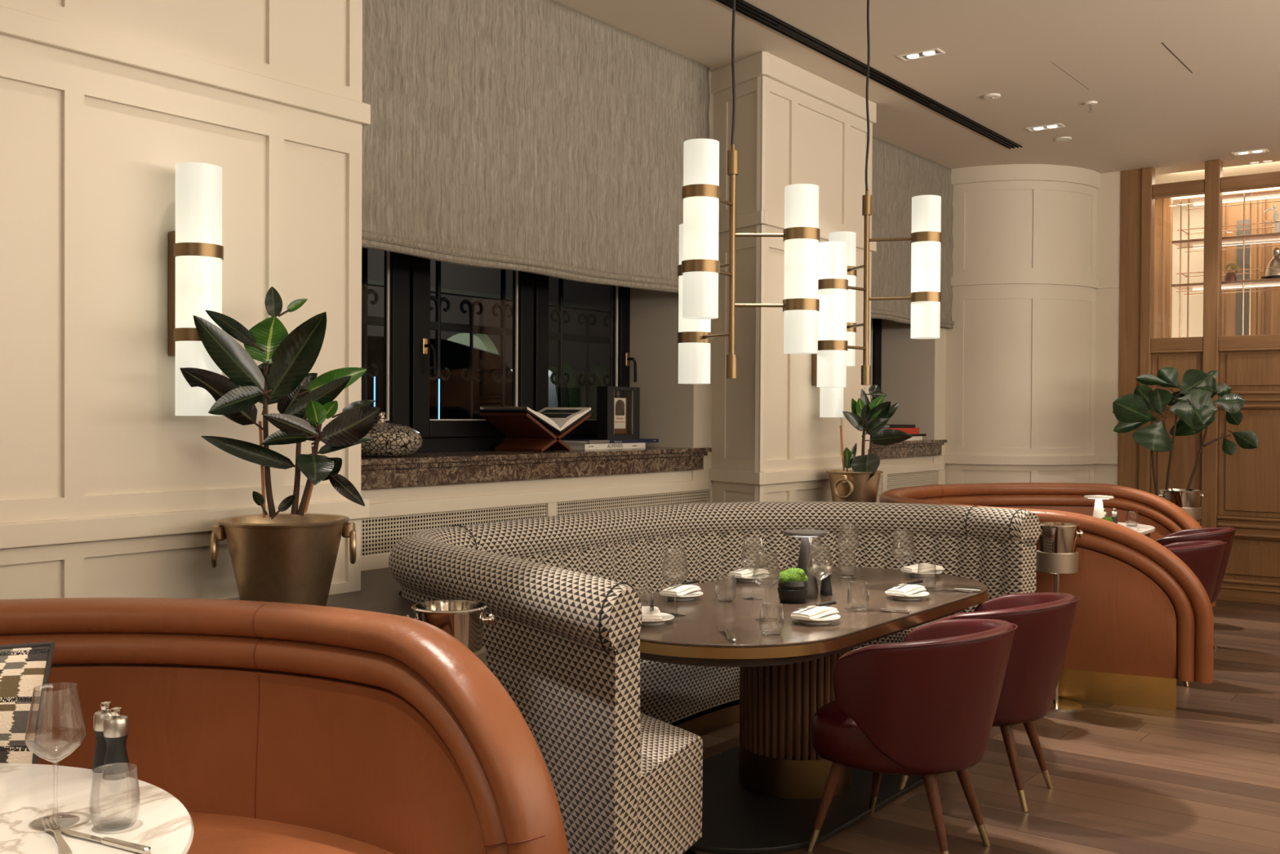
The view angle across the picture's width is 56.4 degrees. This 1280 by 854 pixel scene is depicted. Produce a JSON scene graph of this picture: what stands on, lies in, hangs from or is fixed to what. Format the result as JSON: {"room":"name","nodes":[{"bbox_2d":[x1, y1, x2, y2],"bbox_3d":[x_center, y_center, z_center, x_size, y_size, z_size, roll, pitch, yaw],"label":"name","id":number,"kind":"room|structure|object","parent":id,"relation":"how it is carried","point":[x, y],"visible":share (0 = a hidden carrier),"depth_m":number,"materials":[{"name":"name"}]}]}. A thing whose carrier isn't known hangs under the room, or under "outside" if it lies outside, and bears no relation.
{"room":"restaurant","nodes":[
{"label":"restaurant","id":0,"kind":"room"},
{"bbox_2d":[0,0,370,599],"bbox_3d":[-3.379,-0.350,2.464,1.130,3.610,6.250,1,1,37],"label":"wall","id":1,"kind":"structure","parent":0,"point":[106,491],"depth_m":3.92,"materials":[{"name":"beige paint"}]},
{"bbox_2d":[168,162,223,415],"bbox_3d":[-1.473,-0.448,3.951,0.194,0.821,0.155,1,1,37],"label":"wall sconce","id":2,"kind":"object","parent":1,"relation":"attached to","point":[195,247],"visible":0.87,"depth_m":3.88,"materials":[{"name":"white glass"}]},
{"bbox_2d":[326,567,415,617],"bbox_3d":[-0.499,1.036,5.177,1.165,0.812,4.640,1,1,37],"label":"trim","id":3,"kind":"structure","parent":1,"relation":"attached to","point":[380,592],"depth_m":4.45,"materials":[{"name":"paint"}]},
{"bbox_2d":[210,512,355,605],"bbox_3d":[-1.186,0.472,3.982,0.422,0.335,0.434,1,1,37],"label":"planter","id":4,"kind":"object","parent":3,"relation":"on","point":[286,557],"visible":0.89,"depth_m":3.85,"materials":[{"name":"gold metal"}]},
{"bbox_2d":[179,286,380,519],"bbox_3d":[-1.179,-0.083,3.936,0.625,0.778,0.292,0,1,-13],"label":"rubber plant","id":5,"kind":"object","parent":4,"relation":"in","point":[283,378],"visible":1,"depth_m":3.94,"materials":[{"name":"green plant"}]},
{"bbox_2d":[360,71,946,503],"bbox_3d":[0.496,-0.388,7.984,0.640,3.610,7.270,1,1,37],"label":"wall","id":6,"kind":"structure","parent":0,"point":[677,415],"depth_m":7.40,"materials":[{"name":"beige paint"}]},
{"bbox_2d":[360,250,711,489],"bbox_3d":[-0.720,-0.803,6.261,0.615,2.135,3.049,1,1,37],"label":"window","id":7,"kind":"structure","parent":6,"relation":"in","point":[451,451],"depth_m":6.14,"materials":[{"name":"black"}]},
{"bbox_2d":[360,412,422,457],"bbox_3d":[-1.209,0.033,5.559,0.390,0.206,0.390,1,1,37],"label":"vase","id":8,"kind":"object","parent":7,"relation":"on","point":[390,440],"visible":0.69,"depth_m":5.42,"materials":[{"name":"ceramic"}]},
{"bbox_2d":[480,412,591,452],"bbox_3d":[-0.564,0.026,6.493,0.340,0.206,0.527,1,1,37],"label":"book stand","id":9,"kind":"object","parent":7,"relation":"on","point":[524,433],"visible":0.89,"depth_m":6.39,"materials":[{"name":"brown wood"}]},
{"bbox_2d":[477,406,593,432],"bbox_3d":[-0.563,-0.040,6.493,0.350,0.137,0.546,1,1,37],"label":"open book","id":10,"kind":"object","parent":9,"relation":"on","point":[556,420],"visible":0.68,"depth_m":6.43,"materials":[{"name":"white paper"}]},
{"bbox_2d":[540,413,572,417],"bbox_3d":[-0.489,-0.063,6.591,0.260,0.023,0.067,1,1,37],"label":"picture","id":11,"kind":"object","parent":10,"relation":"attached to","point":[549,415],"depth_m":6.56},
{"bbox_2d":[539,409,581,413],"bbox_3d":[-0.443,-0.087,6.650,0.260,0.019,0.062,1,1,37],"label":"picture","id":12,"kind":"object","parent":10,"relation":"on","point":[543,411],"depth_m":6.65},
{"bbox_2d":[565,442,645,449],"bbox_3d":[-0.231,0.110,7.058,0.231,0.030,0.570,1,1,37],"label":"book","id":13,"kind":"object","parent":7,"relation":"on","point":[638,445],"visible":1,"depth_m":6.92,"materials":[{"name":"beige paper"}]},
{"bbox_2d":[560,438,658,444],"bbox_3d":[-0.179,0.084,7.125,0.232,0.022,0.670,1,1,37],"label":"book","id":14,"kind":"object","parent":13,"relation":"on","point":[640,440],"visible":1,"depth_m":6.96,"materials":[{"name":"black paper"}]},
{"bbox_2d":[596,386,639,439],"bbox_3d":[-0.127,-0.082,7.084,0.082,0.312,0.310,1,1,37],"label":"display box","id":15,"kind":"object","parent":14,"relation":"on","point":[605,394],"visible":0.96,"depth_m":6.98,"materials":[{"name":"black"}]},
{"bbox_2d":[614,391,626,434],"bbox_3d":[-0.135,-0.085,7.083,0.045,0.255,0.150,1,1,37],"label":"bottle","id":16,"kind":"object","parent":15,"relation":"in","point":[620,403],"visible":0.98,"depth_m":7.07,"materials":[{"name":"brown"}]},
{"bbox_2d":[360,479,712,570],"bbox_3d":[-0.511,0.531,6.156,0.042,0.400,3.130,1,1,37],"label":"radiator cover","id":17,"kind":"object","parent":6,"relation":"attached to","point":[387,523],"depth_m":5.89,"materials":[{"name":"beige paint"}]},
{"bbox_2d":[870,318,946,458],"bbox_3d":[1.695,-0.824,9.447,0.615,2.135,2.285,1,1,37],"label":"window","id":18,"kind":"structure","parent":6,"relation":"in","point":[924,447],"depth_m":10.01,"materials":[{"name":"black"}]},
{"bbox_2d":[906,435,922,439],"bbox_3d":[2.143,0.093,9.919,0.240,0.030,0.440,1,1,37],"label":"book","id":19,"kind":"object","parent":18,"relation":"on","point":[917,437],"visible":0.3,"depth_m":9.93,"materials":[{"name":"beige paper"}]},
{"bbox_2d":[870,433,926,436],"bbox_3d":[2.150,0.068,9.927,0.240,0.020,0.580,1,1,37],"label":"book","id":20,"kind":"object","parent":19,"relation":"on","point":[919,434],"visible":0.27,"depth_m":9.96,"materials":[{"name":"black paper"}]},
{"bbox_2d":[880,427,919,434],"bbox_3d":[2.071,0.032,9.823,0.240,0.052,0.560,1,1,37],"label":"book","id":21,"kind":"object","parent":20,"relation":"on","point":[908,430],"visible":0.43,"depth_m":9.80,"materials":[{"name":"red paper"}]},
{"bbox_2d":[875,462,945,502],"bbox_3d":[1.898,0.511,9.336,0.042,0.400,2.350,1,1,37],"label":"trim","id":22,"kind":"structure","parent":6,"relation":"attached to","point":[895,477],"depth_m":9.72,"materials":[{"name":"beige paint"}]},
{"bbox_2d":[708,51,876,502],"bbox_3d":[0.708,-0.385,7.855,1.133,3.610,1.479,1,1,37],"label":"wall pier","id":23,"kind":"object","parent":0,"point":[771,441],"visible":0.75,"depth_m":7.25,"materials":[{"name":"beige paint"}]},
{"bbox_2d":[812,353,843,417],"bbox_3d":[1.183,-0.471,7.457,0.194,0.821,0.155,1,1,37],"label":"wall sconce","id":24,"kind":"object","parent":23,"relation":"attached to","point":[831,399],"visible":0.21,"depth_m":7.39,"materials":[{"name":"white glass"}]},
{"bbox_2d":[549,0,1279,197],"bbox_3d":[2.354,-2.205,4.475,8.100,0.120,16.400,1,1,37],"label":"ceiling","id":25,"kind":"structure","parent":0,"point":[1150,110],"depth_m":7.15,"materials":[{"name":"beige paint"}]},
{"bbox_2d":[361,0,709,293],"bbox_3d":[-0.492,-1.471,6.059,0.070,1.413,2.992,1,1,37],"label":"blind","id":26,"kind":"object","parent":25,"relation":"hanging from","point":[543,137],"visible":0.77,"depth_m":5.94,"materials":[{"name":"fabric"}]},
{"bbox_2d":[676,0,819,383],"bbox_3d":[0.307,-1.162,4.452,0.584,1.986,0.552,1,1,37],"label":"pendant light","id":27,"kind":"object","parent":25,"relation":"hanging from","point":[699,268],"visible":1,"depth_m":4.43,"materials":[{"name":"white"}]},
{"bbox_2d":[715,0,1022,149],"bbox_3d":[0.519,-2.168,6.148,0.100,0.010,8.050,1,1,37],"label":"air slot","id":28,"kind":"object","parent":25,"relation":"attached to","point":[746,9],"visible":0.9,"depth_m":7.19,"materials":[{"name":"black"}]},
{"bbox_2d":[817,0,942,387],"bbox_3d":[1.064,-1.167,5.337,0.552,1.986,0.584,1,1,22],"label":"pendant light","id":29,"kind":"object","parent":25,"relation":"hanging from","point":[837,268],"visible":0.98,"depth_m":5.25,"materials":[{"name":"white glass"}]},
{"bbox_2d":[871,136,955,328],"bbox_3d":[1.963,-1.510,9.299,0.070,1.378,2.371,1,1,37],"label":"blind","id":30,"kind":"object","parent":25,"relation":"hanging from","point":[899,175],"visible":0.4,"depth_m":9.40,"materials":[{"name":"fabric"}]},
{"bbox_2d":[897,48,945,61],"bbox_3d":[1.640,-2.172,6.961,0.250,0.007,0.110,1,1,37],"label":"recessed light","id":31,"kind":"object","parent":25,"relation":"in","point":[935,51],"visible":1,"depth_m":6.96,"materials":[{"name":"white plastic"}]},
{"bbox_2d":[1025,123,1065,131],"bbox_3d":[2.956,-2.183,8.699,0.250,0.007,0.110,1,1,37],"label":"recessed light","id":32,"kind":"object","parent":25,"relation":"in","point":[1057,125],"visible":1,"depth_m":8.69,"materials":[{"name":"white plastic"}]},
{"bbox_2d":[1231,148,1269,155],"bbox_3d":[4.848,-2.182,9.474,0.250,0.007,0.110,1,1,37],"label":"recessed light","id":33,"kind":"object","parent":25,"relation":"in","point":[1264,150],"visible":1,"depth_m":9.46,"materials":[{"name":"white plastic"}]},
{"bbox_2d":[692,600,1279,853],"bbox_3d":[1.732,1.520,3.716,8.094,0.100,14.400,1,1,37],"label":"floor","id":34,"kind":"structure","parent":0,"point":[1202,776],"depth_m":4.88,"materials":[{"name":"brown wood"}]},
{"bbox_2d":[0,597,568,853],"bbox_3d":[-1.630,0.967,2.166,1.897,1.002,2.567,1,1,37],"label":"booth","id":35,"kind":"object","parent":34,"relation":"on","point":[278,727],"visible":0.98,"depth_m":3.00,"materials":[{"name":"brown leather"}]},
{"bbox_2d":[0,641,54,764],"bbox_3d":[-1.629,0.743,2.757,0.482,0.465,0.193,0,1,-4],"label":"cushion","id":36,"kind":"object","parent":35,"relation":"on","point":[24,667],"visible":0.64,"depth_m":2.77,"materials":[{"name":"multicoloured fabric"}]},
{"bbox_2d":[404,599,495,664],"bbox_3d":[-0.541,0.982,3.374,0.252,0.958,0.252,1,1,37],"label":"ice bucket","id":37,"kind":"object","parent":34,"relation":"on","point":[464,620],"visible":0.46,"depth_m":3.31,"materials":[{"name":"silver metal"}]},
{"bbox_2d":[411,599,487,653],"bbox_3d":[-0.539,0.613,3.371,0.212,0.220,0.212,1,1,37],"label":"bowl","id":38,"kind":"object","parent":37,"relation":"on","point":[464,620],"depth_m":3.31,"materials":[{"name":"silver metal"}]},
{"bbox_2d":[388,501,1039,853],"bbox_3d":[0.289,0.929,5.146,1.793,1.036,3.662,1,1,37],"label":"booth","id":39,"kind":"object","parent":34,"relation":"on","point":[615,731],"visible":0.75,"depth_m":4.24,"materials":[{"name":"multicoloured fabric"}]},
{"bbox_2d":[638,566,988,853],"bbox_3d":[0.638,1.076,4.903,1.086,0.750,2.231,1,1,37],"label":"dining table","id":40,"kind":"object","parent":34,"relation":"on","point":[763,793],"visible":0.59,"depth_m":4.60,"materials":[{"name":"brown wood"}]},
{"bbox_2d":[641,612,674,625],"bbox_3d":[0.034,0.692,4.288,0.179,0.024,0.179,1,1,37],"label":"plate","id":41,"kind":"object","parent":40,"relation":"on","point":[665,616],"visible":0.44,"depth_m":4.24,"materials":[{"name":"white ceramic"}]},
{"bbox_2d":[641,605,662,621],"bbox_3d":[0.033,0.667,4.288,0.084,0.035,0.196,0,1,-3],"label":"napkin","id":42,"kind":"object","parent":41,"relation":"on","point":[647,615],"visible":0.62,"depth_m":4.20,"materials":[{"name":"white fabric"}]},
{"bbox_2d":[662,548,688,614],"bbox_3d":[0.132,0.579,4.463,0.100,0.248,0.100,1,1,37],"label":"wine glass","id":43,"kind":"object","parent":40,"relation":"on","point":[671,613],"visible":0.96,"depth_m":4.46,"materials":[{"name":"clear glass"}]},
{"bbox_2d":[662,548,688,585],"bbox_3d":[0.132,0.524,4.463,0.100,0.138,0.100,1,1,37],"label":"bowl","id":44,"kind":"object","parent":43,"relation":"on","point":[684,548],"depth_m":4.46,"materials":[{"name":"clear glass"}]},
{"bbox_2d":[659,591,702,600],"bbox_3d":[0.169,0.687,4.855,0.179,0.024,0.179,1,1,37],"label":"plate","id":45,"kind":"object","parent":40,"relation":"on","point":[690,596],"visible":0.66,"depth_m":4.80,"materials":[{"name":"white ceramic"}]},
{"bbox_2d":[660,583,701,596],"bbox_3d":[0.168,0.662,4.856,0.084,0.035,0.196,1,1,32],"label":"napkin","id":46,"kind":"object","parent":45,"relation":"on","point":[680,590],"visible":0.94,"depth_m":4.80,"materials":[{"name":"white fabric"}]},
{"bbox_2d":[733,573,768,582],"bbox_3d":[0.494,0.683,5.401,0.179,0.024,0.179,1,1,37],"label":"plate","id":47,"kind":"object","parent":40,"relation":"on","point":[757,577],"visible":0.67,"depth_m":5.35,"materials":[{"name":"white ceramic"}]},
{"bbox_2d":[728,568,769,577],"bbox_3d":[0.494,0.658,5.402,0.196,0.035,0.084,0,1,-45],"label":"napkin","id":48,"kind":"object","parent":47,"relation":"on","point":[745,572],"visible":0.91,"depth_m":5.36,"materials":[{"name":"white fabric"}]},
{"bbox_2d":[741,537,765,599],"bbox_3d":[0.462,0.577,4.873,0.100,0.248,0.100,1,1,37],"label":"wine glass","id":49,"kind":"object","parent":40,"relation":"on","point":[758,597],"visible":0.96,"depth_m":4.87,"materials":[{"name":"clear glass"}]},
{"bbox_2d":[741,537,765,571],"bbox_3d":[0.462,0.521,4.872,0.100,0.138,0.100,1,1,37],"label":"bowl","id":50,"kind":"object","parent":49,"relation":"on","point":[762,538],"depth_m":4.87,"materials":[{"name":"clear glass"}]},
{"bbox_2d":[752,552,780,618],"bbox_3d":[0.464,0.582,4.372,0.100,0.248,0.100,1,1,37],"label":"wine glass","id":51,"kind":"object","parent":40,"relation":"on","point":[757,553],"visible":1,"depth_m":4.37,"materials":[{"name":"clear glass"}]},
{"bbox_2d":[752,552,780,589],"bbox_3d":[0.464,0.527,4.372,0.100,0.138,0.100,1,1,37],"label":"bowl","id":52,"kind":"object","parent":51,"relation":"on","point":[757,553],"depth_m":4.36,"materials":[{"name":"clear glass"}]},
{"bbox_2d":[776,567,808,603],"bbox_3d":[0.614,0.634,4.796,0.123,0.136,0.130,1,1,37],"label":"pot","id":53,"kind":"object","parent":40,"relation":"on","point":[793,582],"visible":0.98,"depth_m":4.75,"materials":[{"name":"black ceramic"}]},
{"bbox_2d":[782,528,827,598],"bbox_3d":[0.682,0.563,4.926,0.184,0.276,0.184,1,1,37],"label":"table lamp","id":54,"kind":"object","parent":40,"relation":"on","point":[804,551],"visible":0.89,"depth_m":4.90,"materials":[{"name":"grey metal"}]},
{"bbox_2d":[812,559,818,593],"bbox_3d":[0.728,0.629,5.038,0.053,0.143,0.053,1,1,37],"label":"pepper mill","id":55,"kind":"object","parent":40,"relation":"on","point":[815,566],"visible":0.43,"depth_m":5.02,"materials":[{"name":"silver"}]},
{"bbox_2d":[791,613,840,624],"bbox_3d":[0.636,0.695,4.322,0.179,0.024,0.179,1,1,37],"label":"plate","id":56,"kind":"object","parent":40,"relation":"on","point":[827,619],"visible":0.6,"depth_m":4.27,"materials":[{"name":"white ceramic"}]},
{"bbox_2d":[791,605,839,620],"bbox_3d":[0.635,0.670,4.322,0.084,0.035,0.196,1,1,41],"label":"napkin","id":57,"kind":"object","parent":56,"relation":"on","point":[811,613],"visible":0.96,"depth_m":4.28,"materials":[{"name":"white fabric"}]},
{"bbox_2d":[807,545,832,602],"bbox_3d":[0.699,0.580,4.631,0.100,0.248,0.100,1,1,37],"label":"wine glass","id":58,"kind":"object","parent":40,"relation":"on","point":[811,545],"visible":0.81,"depth_m":4.63,"materials":[{"name":"clear glass"}]},
{"bbox_2d":[807,545,832,580],"bbox_3d":[0.699,0.525,4.630,0.100,0.138,0.100,1,1,37],"label":"bowl","id":59,"kind":"object","parent":58,"relation":"on","point":[811,545],"depth_m":4.63,"materials":[{"name":"clear glass"}]},
{"bbox_2d":[819,560,832,595],"bbox_3d":[0.778,0.629,4.989,0.053,0.143,0.053,1,1,37],"label":"pepper mill","id":60,"kind":"object","parent":40,"relation":"on","point":[825,586],"visible":0.99,"depth_m":4.97,"materials":[{"name":"black"}]},
{"bbox_2d":[837,525,859,578],"bbox_3d":[0.965,0.572,5.524,0.100,0.248,0.100,1,1,37],"label":"wine glass","id":61,"kind":"object","parent":40,"relation":"on","point":[851,576],"visible":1,"depth_m":5.52,"materials":[{"name":"clear glass"}]},
{"bbox_2d":[837,525,859,553],"bbox_3d":[0.966,0.517,5.524,0.100,0.138,0.100,1,1,37],"label":"bowl","id":62,"kind":"object","parent":61,"relation":"on","point":[840,526],"depth_m":5.52,"materials":[{"name":"clear glass"}]},
{"bbox_2d":[891,529,915,586],"bbox_3d":[1.154,0.576,5.231,0.100,0.248,0.100,1,1,37],"label":"wine glass","id":63,"kind":"object","parent":40,"relation":"on","point":[895,530],"visible":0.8,"depth_m":5.23,"materials":[{"name":"clear glass"}]},
{"bbox_2d":[891,529,915,559],"bbox_3d":[1.155,0.521,5.230,0.100,0.138,0.100,1,1,37],"label":"bowl","id":64,"kind":"object","parent":63,"relation":"on","point":[895,530],"depth_m":5.23,"materials":[{"name":"clear glass"}]},
{"bbox_2d":[884,591,929,599],"bbox_3d":[1.096,0.692,4.895,0.179,0.024,0.179,1,1,37],"label":"plate","id":65,"kind":"object","parent":40,"relation":"on","point":[917,595],"visible":0.64,"depth_m":4.84,"materials":[{"name":"white ceramic"}]},
{"bbox_2d":[886,583,926,596],"bbox_3d":[1.095,0.666,4.896,0.084,0.035,0.196,1,1,39],"label":"napkin","id":66,"kind":"object","parent":65,"relation":"on","point":[908,589],"visible":0.98,"depth_m":4.85,"materials":[{"name":"white fabric"}]},
{"bbox_2d":[906,569,942,577],"bbox_3d":[1.325,0.685,5.587,0.179,0.024,0.179,1,1,37],"label":"plate","id":67,"kind":"object","parent":40,"relation":"on","point":[930,573],"visible":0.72,"depth_m":5.53,"materials":[{"name":"white ceramic"}]},
{"bbox_2d":[901,563,944,573],"bbox_3d":[1.325,0.660,5.588,0.196,0.035,0.084,0,1,-28],"label":"napkin","id":68,"kind":"object","parent":67,"relation":"on","point":[922,567],"visible":0.98,"depth_m":5.56,"materials":[{"name":"white fabric"}]},
{"bbox_2d":[806,618,1017,853],"bbox_3d":[0.955,1.061,4.140,0.695,0.807,0.670,1,1,36],"label":"dining chair","id":69,"kind":"object","parent":34,"relation":"on","point":[925,704],"visible":1,"depth_m":3.91,"materials":[{"name":"red leather"}]},
{"bbox_2d":[897,591,1079,812],"bbox_3d":[1.399,1.057,4.777,0.695,0.807,0.670,1,1,34],"label":"dining chair","id":70,"kind":"object","parent":34,"relation":"on","point":[1044,620],"visible":0.61,"depth_m":4.53,"materials":[{"name":"red leather"}]},
{"bbox_2d":[879,482,1215,711],"bbox_3d":[2.623,0.930,7.764,2.020,1.002,2.982,1,1,26],"label":"booth","id":71,"kind":"object","parent":34,"relation":"on","point":[1125,647],"visible":0.51,"depth_m":6.22,"materials":[{"name":"brown leather"}]},
{"bbox_2d":[1035,521,1083,711],"bbox_3d":[2.160,0.973,6.180,0.252,0.945,0.252,1,1,37],"label":"ice bucket","id":72,"kind":"object","parent":34,"relation":"on","point":[1056,553],"visible":0.85,"depth_m":6.10,"materials":[{"name":"silver metal"}]},
{"bbox_2d":[1038,521,1079,573],"bbox_3d":[2.161,0.626,6.176,0.212,0.250,0.212,1,1,37],"label":"bowl","id":73,"kind":"object","parent":72,"relation":"on","point":[1057,541],"depth_m":6.09,"materials":[{"name":"silver metal"}]},
{"bbox_2d":[1117,522,1155,537],"bbox_3d":[2.882,1.058,7.716,0.740,0.750,1.870,1,1,37],"label":"marble table","id":74,"kind":"object","parent":34,"relation":"on","point":[1145,530],"visible":0.17,"depth_m":8.07,"materials":[{"name":"white stone"}]},
{"bbox_2d":[1084,494,1114,518],"bbox_3d":[3.009,0.565,7.824,0.184,0.236,0.184,1,1,37],"label":"table lamp","id":75,"kind":"object","parent":74,"relation":"on","point":[1098,512],"visible":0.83,"depth_m":7.80,"materials":[{"name":"white plastic"}]},
{"bbox_2d":[1158,488,1203,519],"bbox_3d":[4.188,0.956,9.254,0.312,0.937,0.312,1,1,37],"label":"ice bucket","id":76,"kind":"object","parent":34,"relation":"on","point":[1188,500],"visible":0.54,"depth_m":9.12,"materials":[{"name":"silver metal"}]},
{"bbox_2d":[1158,488,1202,507],"bbox_3d":[4.189,0.600,9.251,0.312,0.225,0.312,1,1,37],"label":"bowl","id":77,"kind":"object","parent":76,"relation":"on","point":[1183,498],"depth_m":9.13,"materials":[{"name":"silver metal"}]},
{"bbox_2d":[1112,367,1257,495],"bbox_3d":[4.211,0.033,9.250,1.131,0.998,0.253,0,1,0],"label":"plant","id":78,"kind":"object","parent":76,"relation":"in","point":[1193,403],"visible":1,"depth_m":9.22,"materials":[{"name":"green plant"}]},
{"bbox_2d":[1163,540,1226,686],"bbox_3d":[3.017,1.043,6.903,0.695,0.807,0.670,1,1,41],"label":"dining chair","id":79,"kind":"object","parent":34,"relation":"on","point":[1203,557],"visible":0.2,"depth_m":6.62,"materials":[{"name":"red leather"}]},
{"bbox_2d":[1154,526,1236,648],"bbox_3d":[3.475,1.037,7.707,0.695,0.807,0.670,1,1,35],"label":"dining chair","id":80,"kind":"object","parent":34,"relation":"on","point":[1225,534],"visible":0.23,"depth_m":7.47,"materials":[{"name":"red leather"}]},
{"bbox_3d":[1.953,1.488,3.185,7.100,0.020,13.820,1,1,37],"label":"trim","id":81,"kind":"structure","parent":34,"relation":"on","visible":0},
{"bbox_2d":[0,762,193,853],"bbox_3d":[-1.368,1.097,1.966,1.184,0.750,1.184,1,1,37],"label":"marble table","id":82,"kind":"object","parent":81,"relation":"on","point":[163,824],"visible":0.94,"depth_m":2.23,"materials":[{"name":"white stone"}]},
{"bbox_2d":[24,684,85,826],"bbox_3d":[-1.066,0.597,2.175,0.100,0.248,0.100,1,1,37],"label":"wine glass","id":83,"kind":"object","parent":82,"relation":"on","point":[25,741],"visible":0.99,"depth_m":2.17,"materials":[{"name":"clear glass"}]},
{"bbox_2d":[24,684,85,762],"bbox_3d":[-1.066,0.542,2.175,0.100,0.138,0.100,1,1,37],"label":"bowl","id":84,"kind":"object","parent":83,"relation":"on","point":[25,741],"depth_m":2.17,"materials":[{"name":"clear glass"}]},
{"bbox_2d":[40,816,72,853],"bbox_3d":[-1.021,0.715,2.089,0.025,0.011,0.198,0,1,-35],"label":"fork","id":85,"kind":"object","parent":82,"relation":"on","point":[64,848],"visible":1,"depth_m":2.07,"materials":[{"name":"silver metal"}]},
{"bbox_2d":[92,701,111,773],"bbox_3d":[-1.118,0.646,2.497,0.053,0.143,0.053,1,1,37],"label":"pepper mill","id":86,"kind":"object","parent":82,"relation":"on","point":[99,717],"visible":0.64,"depth_m":2.48,"materials":[{"name":"black"}]},
{"bbox_2d":[60,828,151,853],"bbox_3d":[-0.933,0.717,2.072,0.227,0.010,0.016,1,1,27],"label":"knife","id":87,"kind":"object","parent":82,"relation":"on","point":[129,846],"visible":1,"depth_m":2.05,"materials":[{"name":"silver metal"}]},
{"bbox_2d":[89,765,139,831],"bbox_3d":[-0.949,0.669,2.156,0.084,0.105,0.084,1,1,37],"label":"tumbler","id":88,"kind":"object","parent":82,"relation":"on","point":[122,822],"visible":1,"depth_m":2.14,"materials":[{"name":"clear glass"}]},
{"bbox_2d":[102,706,130,780],"bbox_3d":[-1.076,0.646,2.450,0.053,0.143,0.053,1,1,37],"label":"pepper mill","id":89,"kind":"object","parent":82,"relation":"on","point":[116,726],"visible":1,"depth_m":2.43,"materials":[{"name":"black"}]},
{"bbox_3d":[1.352,1.023,7.388,0.545,0.812,1.400,1,1,37],"label":"trim","id":90,"kind":"structure","parent":34,"relation":"on","visible":0},
{"bbox_2d":[825,469,883,502],"bbox_3d":[1.327,0.443,7.391,0.354,0.346,0.365,0,1,-13],"label":"planter","id":91,"kind":"object","parent":90,"relation":"on","point":[851,486],"visible":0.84,"depth_m":7.26,"materials":[{"name":"brown metal"}]},
{"bbox_2d":[840,384,912,481],"bbox_3d":[1.455,0.035,7.338,0.412,0.599,0.240,0,1,-18],"label":"rubber plant","id":92,"kind":"object","parent":91,"relation":"in","point":[871,417],"visible":1,"depth_m":7.35,"materials":[{"name":"green plant"}]},
{"bbox_2d":[943,164,1120,484],"bbox_3d":[3.419,-0.402,10.800,1.800,3.610,1.850,1,1,37],"label":"wall column","id":93,"kind":"structure","parent":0,"point":[1032,362],"depth_m":10.10,"materials":[{"name":"beige paint"}]},
{"bbox_2d":[1117,159,1279,605],"bbox_3d":[6.578,-0.359,8.445,6.120,3.610,0.130,1,1,37],"label":"wall","id":94,"kind":"structure","parent":0,"point":[1241,491],"depth_m":9.79,"materials":[{"name":"brown wood"}]},
{"bbox_2d":[1153,186,1279,337],"bbox_3d":[5.576,-1.186,10.403,2.500,2.010,1.770,1,1,37],"label":"display cabinet","id":95,"kind":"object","parent":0,"point":[1264,304],"depth_m":11.17,"materials":[{"name":"brown wood"}]},
{"bbox_2d":[1171,186,1279,337],"bbox_3d":[5.312,-1.144,9.857,1.660,1.814,0.300,1,1,37],"label":"display shelf","id":96,"kind":"object","parent":95,"relation":"on","point":[1251,195],"visible":0.75,"depth_m":10.08,"materials":[{"name":"orange metal"}]},
{"bbox_2d":[1223,262,1240,280],"bbox_3d":[4.996,-1.303,10.074,0.121,0.159,0.100,0,1,4],"label":"ornament","id":97,"kind":"object","parent":96,"relation":"on","point":[1229,276],"visible":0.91,"depth_m":10.04,"materials":[{"name":"metal"}]},
{"bbox_2d":[1261,247,1279,279],"bbox_3d":[5.265,-1.352,9.866,0.210,0.264,0.170,1,1,37],"label":"cloche","id":98,"kind":"object","parent":96,"relation":"on","point":[1275,261],"visible":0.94,"depth_m":9.83,"materials":[{"name":"silver"}]},
{"bbox_2d":[1263,204,1279,232],"bbox_3d":[5.243,-1.717,9.880,0.140,0.250,0.080,1,1,37],"label":"statuette","id":99,"kind":"object","parent":96,"relation":"on","point":[1277,229],"visible":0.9,"depth_m":9.86,"materials":[{"name":"white ceramic"}]},
{"label":"outside","id":100,"kind":"structure","parent":0,"visible":0},
{"bbox_3d":[-0.802,0.711,21.941,18.240,0.100,46.000,1,1,37],"label":"ground","id":101,"kind":"structure","parent":100,"visible":0},
{"bbox_2d":[367,335,512,419],"bbox_3d":[-2.867,-0.033,10.954,1.810,1.600,4.200,1,1,37],"label":"parked car","id":102,"kind":"object","parent":101,"relation":"on","point":[455,392],"visible":0.04,"depth_m":11.21,"materials":[{"name":"black paint"}]},
{"bbox_2d":[367,248,610,373],"bbox_3d":[-7.322,-5.127,26.843,0.600,11.400,46.000,1,1,37],"label":"house","id":103,"kind":"structure","parent":101,"relation":"on","point":[459,283],"depth_m":31.37,"materials":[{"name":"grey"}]},
{"bbox_2d":[510,368,558,407],"bbox_3d":[-2.842,-0.333,27.343,1.810,1.850,4.260,0,1,-8],"label":"van","id":104,"kind":"object","parent":101,"relation":"on","point":[553,399],"visible":0.02,"depth_m":25.45,"materials":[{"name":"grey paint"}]},
{"bbox_2d":[548,361,609,419],"bbox_3d":[-1.154,-0.584,33.742,0.900,2.462,5.100,1,1,37],"label":"hedge","id":105,"kind":"object","parent":101,"relation":"on","point":[574,393],"visible":0.16,"depth_m":32.47,"materials":[{"name":"green"}]},
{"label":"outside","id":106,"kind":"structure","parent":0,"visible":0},
{"bbox_2d":[361,247,611,419],"bbox_3d":[-1.056,-0.778,6.766,0.062,2.400,3.118,1,1,37],"label":"guard","id":107,"kind":"object","parent":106,"point":[437,326],"visible":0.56,"depth_m":6.91,"materials":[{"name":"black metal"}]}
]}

